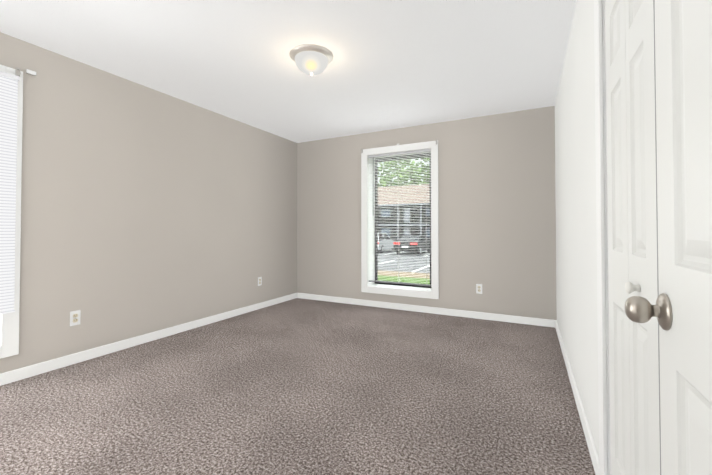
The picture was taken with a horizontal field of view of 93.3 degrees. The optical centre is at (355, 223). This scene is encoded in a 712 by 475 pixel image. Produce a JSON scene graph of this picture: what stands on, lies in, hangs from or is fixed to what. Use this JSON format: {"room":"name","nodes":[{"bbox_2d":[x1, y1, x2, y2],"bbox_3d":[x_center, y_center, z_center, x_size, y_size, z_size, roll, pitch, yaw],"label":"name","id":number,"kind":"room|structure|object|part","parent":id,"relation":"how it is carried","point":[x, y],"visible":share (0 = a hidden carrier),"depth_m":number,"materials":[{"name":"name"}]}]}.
{"room":"empty bedroom","nodes":[
{"label":"empty bedroom","id":0,"kind":"room"},
{"bbox_2d":[0,32,296,373],"bbox_3d":[-2.085,-0.092,3.338,0.270,2.440,4.544,0,-1,27],"label":"wall","id":1,"kind":"structure","parent":0,"point":[145,210],"depth_m":3.09,"materials":[{"name":"beige paint"}]},
{"bbox_2d":[0,65,22,358],"bbox_3d":[-2.769,-0.093,1.981,0.283,2.022,1.089,0,-1,27],"label":"window","id":2,"kind":"structure","parent":1,"relation":"in","point":[9,342],"depth_m":2.38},
{"bbox_2d":[0,71,19,313],"bbox_3d":[-2.627,-0.221,1.905,0.028,1.658,1.039,0,-1,27],"label":"window blinds","id":3,"kind":"object","parent":2,"relation":"attached to","point":[8,117],"visible":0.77,"depth_m":2.33,"materials":[{"name":"white plastic"}]},
{"bbox_2d":[15,67,20,75],"bbox_3d":[-2.389,-1.078,2.379,0.043,0.069,0.022,0,-1,27],"label":"hook","id":4,"kind":"object","parent":2,"relation":"attached to","point":[17,72],"visible":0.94,"depth_m":2.35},
{"bbox_2d":[26,69,35,75],"bbox_3d":[-2.383,-1.112,2.465,0.011,0.028,0.055,0,-1,27],"label":"cleat","id":5,"kind":"object","parent":1,"relation":"attached to","point":[28,71],"visible":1,"depth_m":2.46,"materials":[{"name":"white metal"}]},
{"bbox_2d":[70,310,80,325],"bbox_3d":[-2.252,0.755,2.694,0.008,0.115,0.070,0,-1,27],"label":"electrical outlet","id":6,"kind":"object","parent":1,"relation":"attached to","point":[75,316],"visible":1,"depth_m":2.69,"materials":[{"name":"white plastic"}]},
{"bbox_2d":[0,293,296,385],"bbox_3d":[-1.927,1.087,3.315,0.014,0.082,4.380,0,-1,27],"label":"baseboard","id":7,"kind":"structure","parent":1,"relation":"attached to","point":[8,377],"depth_m":2.98,"materials":[{"name":"white wood"}]},
{"bbox_2d":[258,277,261,285],"bbox_3d":[-1.301,0.776,4.545,0.008,0.115,0.070,0,-1,27],"label":"electrical outlet","id":8,"kind":"object","parent":1,"relation":"attached to","point":[259,281],"visible":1,"depth_m":4.54,"materials":[{"name":"white plastic"}]},
{"bbox_2d":[0,0,576,142],"bbox_3d":[-0.395,-1.363,2.643,3.930,0.080,4.814,0,-1,27],"label":"ceiling","id":9,"kind":"structure","parent":0,"point":[394,64],"depth_m":2.59,"materials":[{"name":"white paint"}]},
{"bbox_2d":[289,44,332,75],"bbox_3d":[-0.350,-1.245,2.642,0.343,0.156,0.343,0,-1,27],"label":"flush-mount light","id":10,"kind":"object","parent":9,"relation":"attached to","point":[311,59],"visible":1,"depth_m":2.55,"materials":[{"name":"white glass"}]},
{"bbox_2d":[0,298,594,474],"bbox_3d":[-0.395,1.146,2.603,3.930,0.060,4.814,0,-1,27],"label":"floor","id":11,"kind":"structure","parent":0,"point":[298,386],"depth_m":2.08,"materials":[{"name":"carpet"}]},
{"bbox_2d":[297,106,556,319],"bbox_3d":[0.643,-0.071,4.643,3.930,2.440,0.270,0,-1,27],"label":"wall","id":12,"kind":"structure","parent":0,"point":[496,210],"depth_m":4.11,"materials":[{"name":"beige paint"}]},
{"bbox_2d":[361,140,438,298],"bbox_3d":[0.628,-0.050,4.648,1.089,2.022,0.301,0,-1,27],"label":"window","id":13,"kind":"structure","parent":12,"relation":"in","point":[433,293],"depth_m":4.58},
{"bbox_2d":[367,148,430,290],"bbox_3d":[0.634,-0.050,4.660,0.931,1.864,0.293,0,-1,27],"label":"liner","id":14,"kind":"object","parent":13,"relation":"attached to","point":[373,284],"visible":0.46,"depth_m":4.79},
{"bbox_2d":[368,149,430,285],"bbox_3d":[0.577,-0.081,4.550,0.901,1.780,0.044,0,-1,27],"label":"window blinds","id":15,"kind":"object","parent":13,"relation":"attached to","point":[398,174],"visible":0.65,"depth_m":4.55,"materials":[{"name":"white plastic"}]},
{"bbox_3d":[0.687,-0.049,4.764,0.909,1.842,0.040,0,-1,27],"label":"back window sash","id":16,"kind":"part","parent":13,"relation":"part of","materials":[{"name":"clear glass"}]},
{"bbox_2d":[297,293,554,327],"bbox_3d":[0.631,1.105,4.471,3.510,0.082,0.014,0,-1,27],"label":"baseboard","id":17,"kind":"structure","parent":12,"relation":"attached to","point":[490,316],"depth_m":4.26,"materials":[{"name":"white wood"}]},
{"bbox_2d":[476,284,481,293],"bbox_3d":[1.483,0.780,4.042,0.070,0.115,0.008,0,-1,27],"label":"electrical outlet","id":18,"kind":"object","parent":12,"relation":"attached to","point":[478,288],"visible":1,"depth_m":4.04,"materials":[{"name":"white plastic"}]},
{"bbox_2d":[555,0,598,455],"bbox_3d":[1.224,-0.119,1.639,0.150,2.440,4.544,0,-1,27],"label":"wall","id":19,"kind":"structure","parent":0,"point":[576,236],"depth_m":1.98,"materials":[{"name":"white paint"}]},
{"bbox_2d":[555,320,598,474],"bbox_3d":[1.598,1.074,2.529,0.014,0.082,2.558,0,-1,27],"label":"baseboard","id":20,"kind":"structure","parent":19,"relation":"attached to","point":[594,456],"depth_m":1.88,"materials":[{"name":"white wood"}]},
{"bbox_2d":[594,0,660,474],"bbox_3d":[0.889,0.039,0.997,0.163,2.103,0.844,0,-1,27],"label":"trim","id":21,"kind":"structure","parent":19,"relation":"attached to","point":[602,244],"depth_m":1.32,"materials":[{"name":"white wood"}]},
{"bbox_2d":[605,0,659,474],"bbox_3d":[0.835,0.096,1.030,0.064,1.960,0.599,0,-1,27],"label":"bifold closet door","id":22,"kind":"structure","parent":19,"relation":"in","point":[632,254],"depth_m":1.00,"materials":[{"name":"white wood"}]},
{"bbox_2d":[625,0,711,474],"bbox_3d":[0.398,0.079,0.306,0.094,1.970,0.810,0,-1,27],"label":"entry door","id":23,"kind":"structure","parent":19,"relation":"in","point":[681,310],"depth_m":0.56,"materials":[{"name":"white wood"}]},
{"label":"outside","id":24,"kind":"structure","parent":0,"visible":0},
{"bbox_2d":[378,248,429,283],"bbox_3d":[18.941,3.071,65.839,160.000,0.230,125.394,0,-1,27],"label":"ground","id":25,"kind":"structure","parent":24,"point":[384,269],"depth_m":17.04,"materials":[{"name":"grey asphalt"}]},
{"bbox_2d":[378,234,394,252],"bbox_3d":[1.993,1.575,29.022,1.896,1.645,4.514,0,-1,27],"label":"car","id":26,"kind":"object","parent":25,"relation":"on","point":[386,244],"depth_m":27.89,"materials":[{"name":"grey metal"}]},
{"bbox_2d":[378,157,428,186],"bbox_3d":[15.421,-6.889,67.227,46.670,19.791,11.067,0,-1,27],"label":"trees","id":27,"kind":"object","parent":25,"relation":"on","point":[403,173],"depth_m":67.55,"materials":[{"name":"green plant"}]},
{"bbox_2d":[378,184,429,240],"bbox_3d":[6.584,-1.603,52.794,68.000,8.760,11.420,0,-1,27],"label":"building","id":28,"kind":"structure","parent":25,"relation":"on","point":[388,223],"depth_m":47.56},
{"bbox_2d":[393,235,429,254],"bbox_3d":[4.723,1.630,27.113,1.896,1.475,4.714,0,-1,27],"label":"car","id":29,"kind":"object","parent":25,"relation":"on","point":[415,243],"depth_m":25.42,"materials":[{"name":"metal"}]}
]}

